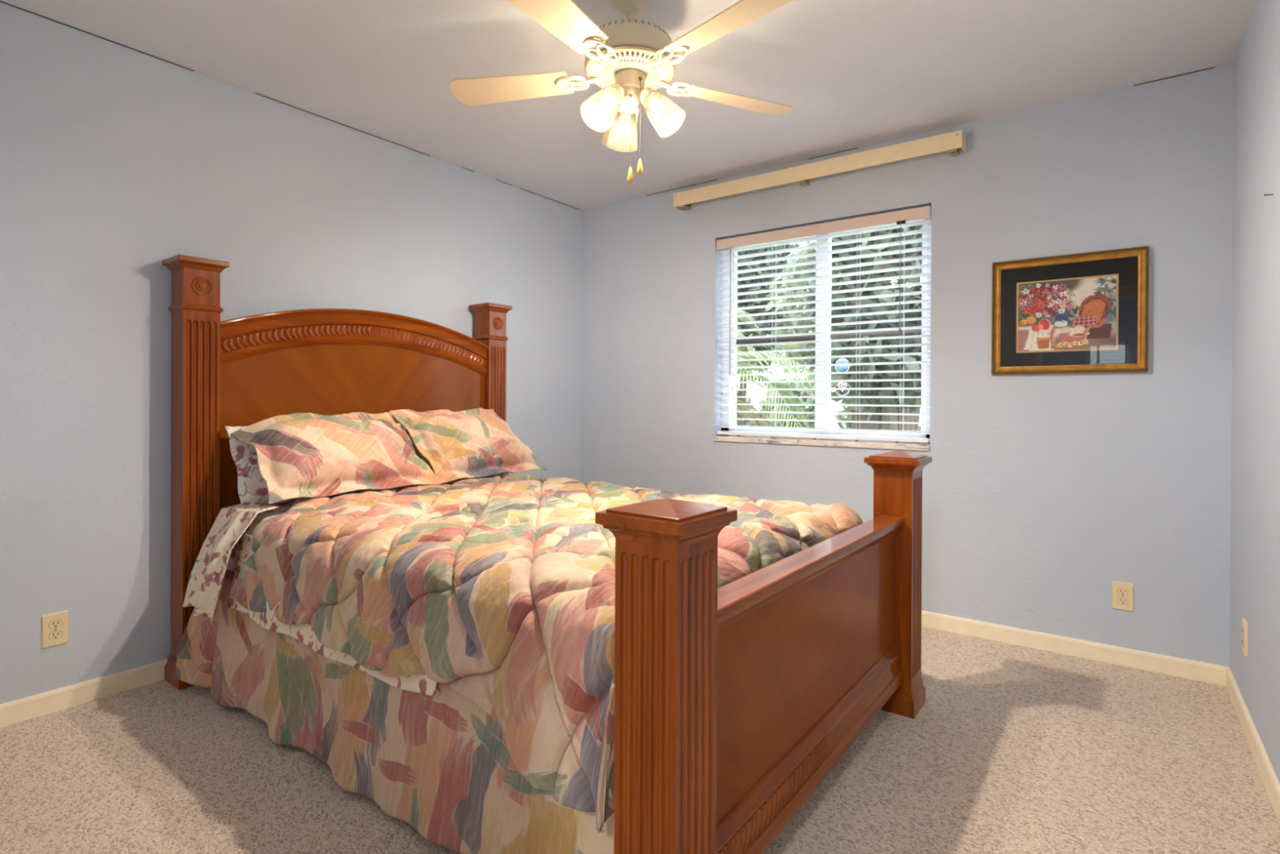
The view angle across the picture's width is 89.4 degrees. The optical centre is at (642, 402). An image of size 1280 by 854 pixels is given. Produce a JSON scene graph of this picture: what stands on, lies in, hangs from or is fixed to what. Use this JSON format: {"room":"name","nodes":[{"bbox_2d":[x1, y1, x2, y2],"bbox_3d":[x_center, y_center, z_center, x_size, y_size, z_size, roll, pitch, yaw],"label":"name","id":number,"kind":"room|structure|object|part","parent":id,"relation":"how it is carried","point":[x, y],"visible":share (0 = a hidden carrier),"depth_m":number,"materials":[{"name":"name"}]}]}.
{"room":"bedroom","nodes":[
{"label":"bedroom","id":0,"kind":"room"},
{"bbox_2d":[0,2,581,703],"bbox_3d":[-1.510,-0.128,3.176,0.120,2.440,3.470,0,0,36],"label":"wall","id":1,"kind":"structure","parent":0,"point":[117,162],"depth_m":2.51,"materials":[{"name":"blue paint"}]},
{"bbox_2d":[41,609,68,648],"bbox_3d":[-2.082,0.805,2.292,0.009,0.117,0.073,0,0,36],"label":"wall outlet","id":2,"kind":"object","parent":1,"relation":"attached to","point":[55,626],"visible":1,"depth_m":2.29,"materials":[{"name":"beige plastic"}]},
{"bbox_2d":[48,630,62,639],"bbox_3d":[-2.081,0.824,2.291,0.001,0.028,0.037,0,0,36],"label":"receptacle","id":3,"kind":"object","parent":2,"relation":"attached to","point":[53,634],"depth_m":2.29,"materials":[{"name":"beige plastic"}]},
{"bbox_2d":[48,618,62,628],"bbox_3d":[-2.081,0.785,2.291,0.001,0.028,0.037,0,0,36],"label":"receptacle","id":4,"kind":"object","parent":2,"relation":"attached to","point":[53,623],"depth_m":2.29,"materials":[{"name":"beige plastic"}]},
{"bbox_2d":[0,658,167,727],"bbox_3d":[-1.466,1.056,3.136,0.012,0.074,3.458,0,0,36],"label":"baseboard","id":5,"kind":"structure","parent":1,"relation":"attached to","point":[41,704],"depth_m":2.34,"materials":[{"name":"beige paint"}]},
{"bbox_2d":[0,0,579,209],"bbox_3d":[-1.436,-1.346,3.160,0.004,0.002,3.370,0,0,36],"label":"trim","id":6,"kind":"structure","parent":1,"relation":"attached to","point":[0,1],"depth_m":2.62,"materials":[{"name":"white paint"}]},
{"bbox_2d":[0,0,1256,209],"bbox_3d":[-0.761,-1.385,0.443,4.540,0.100,7.240,0,0,36],"label":"ceiling","id":7,"kind":"structure","parent":0,"point":[852,73],"depth_m":2.55,"materials":[{"name":"paint"}]},
{"bbox_2d":[449,0,793,184],"bbox_3d":[-0.047,-1.026,2.123,1.224,0.622,1.210,0,0,36],"label":"ceiling fan","id":8,"kind":"object","parent":7,"relation":"hanging from","point":[630,59],"visible":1,"depth_m":2.10,"materials":[{"name":"beige wood"}]},
{"bbox_3d":[-0.458,-1.091,2.246,0.437,0.031,0.136,0,0,12],"label":"fan blade","id":9,"kind":"part","parent":8,"relation":"part of","materials":[{"name":"beige wood"}]},
{"bbox_3d":[-0.252,-1.089,1.793,0.136,0.031,0.437,0,0,30],"label":"fan blade","id":10,"kind":"part","parent":8,"relation":"part of","materials":[{"name":"beige wood"}]},
{"bbox_3d":[-0.136,-0.951,2.085,0.112,0.152,0.145,0,0,36],"label":"lamp shade","id":11,"kind":"part","parent":8,"relation":"part of","materials":[{"name":"white glass"}]},
{"bbox_3d":[-0.089,-1.090,2.582,0.136,0.031,0.437,0,0,-6],"label":"fan blade","id":12,"kind":"part","parent":8,"relation":"part of","materials":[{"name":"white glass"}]},
{"bbox_3d":[-0.068,-0.951,2.284,0.134,0.152,0.130,0,0,36],"label":"lamp shade","id":13,"kind":"part","parent":8,"relation":"part of","materials":[{"name":"white glass"}]},
{"bbox_3d":[-0.043,-1.106,2.161,0.300,0.016,0.300,0,0,36],"label":"vent plate","id":14,"kind":"part","parent":8,"relation":"part of","materials":[{"name":"white metal"}]},
{"bbox_2d":[588,50,671,89],"bbox_3d":[-0.043,-1.097,2.161,0.279,0.015,0.279,0,0,36],"label":"grille","id":15,"kind":"object","parent":8,"relation":"attached to","point":[602,73],"depth_m":2.11,"materials":[{"name":"beige metal"}]},
{"bbox_3d":[-0.040,-0.889,2.122,0.010,0.242,0.008,0,0,19],"label":"pull chain","id":16,"kind":"part","parent":8,"relation":"part of","materials":[{"name":"silver metal"}]},
{"bbox_3d":[-0.009,-0.931,2.124,0.010,0.271,0.008,0,0,19],"label":"pull chain","id":17,"kind":"part","parent":8,"relation":"part of","materials":[{"name":"metal"}]},
{"bbox_3d":[0.074,-0.950,2.131,0.144,0.152,0.113,0,0,36],"label":"lamp shade","id":18,"kind":"part","parent":8,"relation":"part of","materials":[{"name":"white glass"}]},
{"bbox_3d":[0.242,-1.086,1.848,0.136,0.031,0.437,0,0,-42],"label":"fan blade","id":19,"kind":"part","parent":8,"relation":"part of","materials":[{"name":"beige wood"}]},
{"bbox_3d":[0.343,-1.087,2.335,0.437,0.031,0.136,0,0,-24],"label":"fan blade","id":20,"kind":"part","parent":8,"relation":"part of","materials":[{"name":"beige wood"}]},
{"bbox_2d":[0,626,1279,853],"bbox_3d":[-0.808,1.155,0.403,4.540,0.100,7.120,0,0,36],"label":"floor","id":21,"kind":"structure","parent":0,"point":[1011,748],"depth_m":1.90,"materials":[{"name":"carpet"}]},
{"bbox_2d":[162,254,932,853],"bbox_3d":[-0.417,0.273,2.466,2.463,1.653,1.668,0,0,37],"label":"bed","id":22,"kind":"object","parent":21,"relation":"on","point":[735,700],"visible":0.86,"depth_m":1.84,"materials":[{"name":"brown wood"}]},
{"bbox_3d":[-1.775,0.321,2.567,0.127,1.365,0.127,0,0,37],"label":"head post","id":23,"kind":"part","parent":22,"relation":"part of","materials":[{"name":"brown wood"}]},
{"bbox_3d":[-1.772,-0.369,2.564,0.143,0.024,0.143,0,0,37],"label":"neck moulding","id":24,"kind":"part","parent":22,"relation":"part of","materials":[{"name":"brown wood"}]},
{"bbox_3d":[-1.318,0.217,3.147,0.020,1.033,1.353,0,0,37],"label":"headboard panel","id":25,"kind":"part","parent":22,"relation":"part of","materials":[{"name":"brown wood"}]},
{"bbox_3d":[-1.314,-0.294,3.144,0.083,0.292,1.353,0,0,37],"label":"crest rail","id":26,"kind":"part","parent":22,"relation":"part of","materials":[{"name":"brown wood"}]},
{"bbox_3d":[-0.881,-0.368,3.744,0.143,0.024,0.143,0,0,37],"label":"neck moulding","id":27,"kind":"part","parent":22,"relation":"part of","materials":[{"name":"brown wood"}]},
{"bbox_3d":[-0.884,0.321,3.746,0.127,1.365,0.127,0,0,37],"label":"head post","id":28,"kind":"part","parent":22,"relation":"part of","materials":[{"name":"brown wood"}]},
{"bbox_3d":[0.043,0.625,1.192,0.135,0.782,0.135,0,0,37],"label":"foot post","id":29,"kind":"part","parent":22,"relation":"part of","materials":[{"name":"brown wood"}]},
{"bbox_3d":[0.487,0.676,1.783,0.022,0.460,1.346,0,0,37],"label":"footboard panel","id":30,"kind":"part","parent":22,"relation":"part of","materials":[{"name":"brown wood"}]},
{"bbox_3d":[0.494,0.928,1.778,0.058,0.136,1.346,0,0,37],"label":"foot rail","id":31,"kind":"part","parent":22,"relation":"part of","materials":[{"name":"brown wood"}]},
{"bbox_3d":[0.491,0.436,1.780,0.077,0.060,1.346,0,0,37],"label":"foot rail","id":32,"kind":"part","parent":22,"relation":"part of","materials":[{"name":"brown wood"}]},
{"bbox_3d":[0.934,0.626,2.372,0.135,0.782,0.135,0,0,37],"label":"foot post","id":33,"kind":"part","parent":22,"relation":"part of","materials":[{"name":"brown wood"}]},
{"bbox_3d":[-0.430,0.752,2.476,2.090,0.184,1.350,0,0,37],"label":"box spring","id":34,"kind":"object","parent":22,"relation":"on","visible":0},
{"bbox_2d":[174,568,614,853],"bbox_3d":[-0.411,0.869,2.462,2.061,0.423,1.691,0,0,37],"label":"bed skirt","id":35,"kind":"object","parent":34,"relation":"on","point":[441,765],"visible":0.39,"depth_m":1.70,"materials":[{"name":"multicoloured fabric"}]},
{"bbox_3d":[-0.451,0.547,2.492,2.035,0.222,1.380,0,0,37],"label":"mattress","id":36,"kind":"object","parent":34,"relation":"on","visible":0},
{"bbox_2d":[226,481,456,571],"bbox_3d":[-0.454,0.544,2.495,2.042,0.258,1.418,0,0,37],"label":"fitted sheet","id":37,"kind":"object","parent":36,"relation":"on","point":[283,507],"visible":0.02,"depth_m":2.44,"materials":[{"name":"beige fabric"}]},
{"bbox_2d":[224,426,363,506],"bbox_3d":[-1.397,0.248,2.767,0.193,0.318,0.643,0,0,37],"label":"sleeping pillow","id":38,"kind":"object","parent":37,"relation":"on","point":[252,488],"visible":0.13,"depth_m":2.53,"materials":[{"name":"fabric"}]},
{"bbox_2d":[182,503,436,696],"bbox_3d":[-1.075,0.577,2.037,1.480,0.384,0.218,0,0,37],"label":"sheet","id":39,"kind":"object","parent":37,"relation":"on","point":[207,574],"visible":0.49,"depth_m":2.29,"materials":[{"name":"fabric"}]},
{"bbox_2d":[230,475,862,832],"bbox_3d":[-0.344,0.589,2.405,1.914,0.466,1.645,0,0,37],"label":"comforter","id":40,"kind":"object","parent":39,"relation":"on","point":[500,591],"visible":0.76,"depth_m":1.69,"materials":[{"name":"multicoloured fabric"}]},
{"bbox_2d":[230,411,439,504],"bbox_3d":[-1.264,0.209,2.740,0.345,0.334,0.757,0,0,37],"label":"pillow sham","id":41,"kind":"object","parent":40,"relation":"on","point":[299,455],"visible":1,"depth_m":2.58,"materials":[{"name":"multicoloured fabric"}]},
{"bbox_2d":[389,407,546,484],"bbox_3d":[-0.836,0.202,3.265,0.252,0.346,0.831,0,0,37],"label":"pillow sham","id":42,"kind":"object","parent":40,"relation":"on","point":[477,442],"visible":1,"depth_m":3.12,"materials":[{"name":"multicoloured fabric"}]},
{"bbox_2d":[396,423,509,481],"bbox_3d":[-0.979,0.251,3.323,0.190,0.313,0.632,0,0,37],"label":"sleeping pillow","id":43,"kind":"object","parent":37,"relation":"on","point":[418,454],"visible":0.03,"depth_m":3.13,"materials":[{"name":"multicoloured fabric"}]},
{"bbox_2d":[580,62,1234,666],"bbox_3d":[0.980,-0.117,3.598,3.641,2.440,0.150,0,0,36],"label":"wall","id":44,"kind":"structure","parent":0,"point":[1041,492],"depth_m":2.96,"materials":[{"name":"blue paint"}]},
{"bbox_2d":[673,129,965,210],"bbox_3d":[0.864,-1.232,3.529,1.613,0.088,0.098,0,0,36],"label":"rail","id":45,"kind":"object","parent":44,"relation":"attached to","point":[951,142],"visible":1,"depth_m":3.39,"materials":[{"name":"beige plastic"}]},
{"bbox_2d":[713,207,931,451],"bbox_3d":[0.966,-0.375,3.601,1.218,1.224,0.162,0,0,36],"label":"window","id":46,"kind":"structure","parent":44,"relation":"in","point":[924,410],"depth_m":3.60,"materials":[{"name":"white plastic"}]},
{"bbox_3d":[0.963,0.222,3.603,1.218,0.030,0.162,0,0,36],"label":"sill","id":47,"kind":"part","parent":46,"relation":"part of","materials":[{"name":"stone"}]},
{"bbox_2d":[716,205,931,443],"bbox_3d":[0.943,-0.385,3.569,1.206,1.180,0.080,0,0,36],"label":"window blind","id":48,"kind":"object","parent":46,"relation":"attached to","point":[900,217],"visible":0.93,"depth_m":3.53,"materials":[{"name":"white plastic"}]},
{"bbox_3d":[0.947,0.188,3.579,1.200,0.020,0.052,0,0,36],"label":"rail","id":49,"kind":"part","parent":48,"relation":"part of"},
{"bbox_3d":[1.300,-0.627,3.269,0.016,0.572,0.016,0,0,36],"label":"lift cord","id":50,"kind":"part","parent":48,"relation":"part of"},
{"bbox_3d":[1.006,-0.366,3.643,1.073,0.034,0.018,0,0,36],"label":"meeting rail","id":51,"kind":"part","parent":46,"relation":"part of","materials":[{"name":"white metal"}]},
{"bbox_2d":[835,382,849,395],"bbox_3d":[1.098,-0.072,3.560,0.082,0.082,0.001,0,0,36],"label":"window sticker","id":52,"kind":"object","parent":46,"relation":"attached to","point":[841,384],"visible":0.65,"depth_m":3.56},
{"bbox_2d":[835,358,849,371],"bbox_3d":[1.098,-0.202,3.560,0.082,0.082,0.001,0,0,36],"label":"window sticker","id":53,"kind":"object","parent":46,"relation":"attached to","point":[839,368],"visible":0.67,"depth_m":3.56,"materials":[{"name":"blue plastic"}]},
{"bbox_2d":[646,66,1214,195],"bbox_3d":[1.145,-1.335,3.382,2.779,0.002,0.004,0,0,36],"label":"trim","id":54,"kind":"structure","parent":44,"relation":"attached to","point":[1213,67],"depth_m":3.39,"materials":[{"name":"white paint"}]},
{"bbox_2d":[991,245,1149,374],"bbox_3d":[1.859,-0.388,2.844,0.576,0.520,0.027,0,0,36],"label":"framed picture","id":55,"kind":"object","parent":44,"relation":"attached to","point":[1087,312],"visible":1,"depth_m":2.83,"materials":[{"name":"paper"}]},
{"bbox_2d":[1017,275,1116,351],"bbox_3d":[1.865,-0.385,2.853,0.362,0.307,0.001,0,0,36],"label":"print","id":56,"kind":"object","parent":55,"relation":"attached to","point":[1075,313],"depth_m":2.85},
{"bbox_2d":[921,610,1230,685],"bbox_3d":[0.926,1.066,3.537,3.401,0.074,0.012,0,0,36],"label":"baseboard","id":57,"kind":"structure","parent":44,"relation":"attached to","point":[1214,673],"depth_m":2.81,"materials":[{"name":"beige paint"}]},
{"bbox_2d":[1111,580,1133,611],"bbox_3d":[2.028,0.820,2.733,0.073,0.117,0.009,0,0,36],"label":"wall outlet","id":58,"kind":"object","parent":44,"relation":"attached to","point":[1122,593],"visible":1,"depth_m":2.73,"materials":[{"name":"beige plastic"}]},
{"bbox_2d":[1117,597,1128,604],"bbox_3d":[2.027,0.839,2.732,0.037,0.028,0.001,0,0,36],"label":"receptacle","id":59,"kind":"object","parent":58,"relation":"attached to","point":[1121,601],"depth_m":2.73,"materials":[{"name":"beige plastic"}]},
{"bbox_2d":[1117,587,1128,595],"bbox_3d":[2.027,0.800,2.732,0.037,0.028,0.001,0,0,36],"label":"receptacle","id":60,"kind":"object","parent":58,"relation":"attached to","point":[1121,591],"depth_m":2.73,"materials":[{"name":"beige plastic"}]},
{"bbox_2d":[1229,0,1279,782],"bbox_3d":[1.333,-0.107,1.098,0.120,2.440,3.470,0,0,36],"label":"wall","id":61,"kind":"structure","parent":0,"point":[1255,540],"depth_m":2.07,"materials":[{"name":"blue paint"}]},
{"bbox_2d":[1241,617,1248,657],"bbox_3d":[2.073,0.809,2.229,0.009,0.117,0.073,0,0,36],"label":"wall outlet","id":62,"kind":"object","parent":61,"relation":"attached to","point":[1245,624],"visible":1,"depth_m":2.21,"materials":[{"name":"beige plastic"}]},
{"bbox_2d":[1226,667,1279,824],"bbox_3d":[1.270,1.075,1.136,0.012,0.074,3.458,0,0,36],"label":"baseboard","id":63,"kind":"structure","parent":61,"relation":"attached to","point":[1272,784],"depth_m":2.00,"materials":[{"name":"beige paint"}]},
{"label":"outside","id":64,"kind":"structure","parent":0,"visible":0},
{"bbox_2d":[830,423,846,430],"bbox_3d":[11.290,1.407,17.212,32.000,0.100,33.700,0,0,36],"label":"ground","id":65,"kind":"structure","parent":64,"point":[832,426],"depth_m":34.53,"materials":[{"name":"white"}]},
{"bbox_2d":[737,386,756,427],"bbox_3d":[2.464,0.383,20.404,2.171,2.360,2.329,0,0,-23],"label":"shrub","id":66,"kind":"object","parent":65,"relation":"on","point":[745,421],"visible":0.04,"depth_m":19.82,"materials":[{"name":"green plant"}]},
{"bbox_2d":[737,310,763,373],"bbox_3d":[0.571,-0.203,10.295,2.687,3.070,2.668,0,0,36],"label":"palm tree","id":67,"kind":"object","parent":65,"relation":"on","point":[740,334],"visible":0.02,"depth_m":10.13,"materials":[{"name":"green plant"}]},
{"bbox_2d":[736,243,808,427],"bbox_3d":[2.126,-1.682,15.010,3.535,6.036,3.586,0,0,36],"label":"broadleaf tree","id":68,"kind":"object","parent":65,"relation":"on","point":[741,393],"visible":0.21,"depth_m":13.99,"materials":[{"name":"green plant"}]},
{"bbox_2d":[752,374,814,429],"bbox_3d":[4.217,0.351,18.744,2.255,2.364,1.936,0,0,36],"label":"shrub","id":69,"kind":"object","parent":65,"relation":"on","point":[796,385],"visible":0.2,"depth_m":18.24,"materials":[{"name":"green plant"}]},
{"bbox_2d":[736,343,835,429],"bbox_3d":[0.650,0.271,6.570,2.428,2.151,2.860,0,0,5],"label":"palm tree","id":70,"kind":"object","parent":65,"relation":"on","point":[760,355],"visible":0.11,"depth_m":6.22,"materials":[{"name":"green plant"}]},
{"bbox_2d":[764,234,921,431],"bbox_3d":[2.976,-0.577,8.490,2.710,3.880,2.816,0,0,36],"label":"broadleaf tree","id":71,"kind":"object","parent":65,"relation":"on","point":[806,330],"visible":0.06,"depth_m":8.41,"materials":[{"name":"green plant"}]},
{"bbox_2d":[800,224,922,432],"bbox_3d":[2.329,-0.555,6.110,1.622,3.840,1.602,0,0,-22],"label":"broadleaf tree","id":72,"kind":"object","parent":65,"relation":"on","point":[914,384],"visible":0.35,"depth_m":5.82,"materials":[{"name":"green plant"}]},
{"bbox_2d":[833,401,920,433],"bbox_3d":[6.378,0.345,17.621,2.438,2.443,1.881,0,0,36],"label":"shrub","id":73,"kind":"object","parent":65,"relation":"on","point":[840,416],"visible":0.02,"depth_m":17.91,"materials":[{"name":"green plant"}]},
{"bbox_2d":[909,400,920,431],"bbox_3d":[5.061,-1.530,12.408,3.171,5.776,3.130,0,0,36],"label":"broadleaf tree","id":74,"kind":"object","parent":65,"relation":"on","point":[913,427],"visible":0.02,"depth_m":12.27,"materials":[{"name":"green plant"}]}
]}

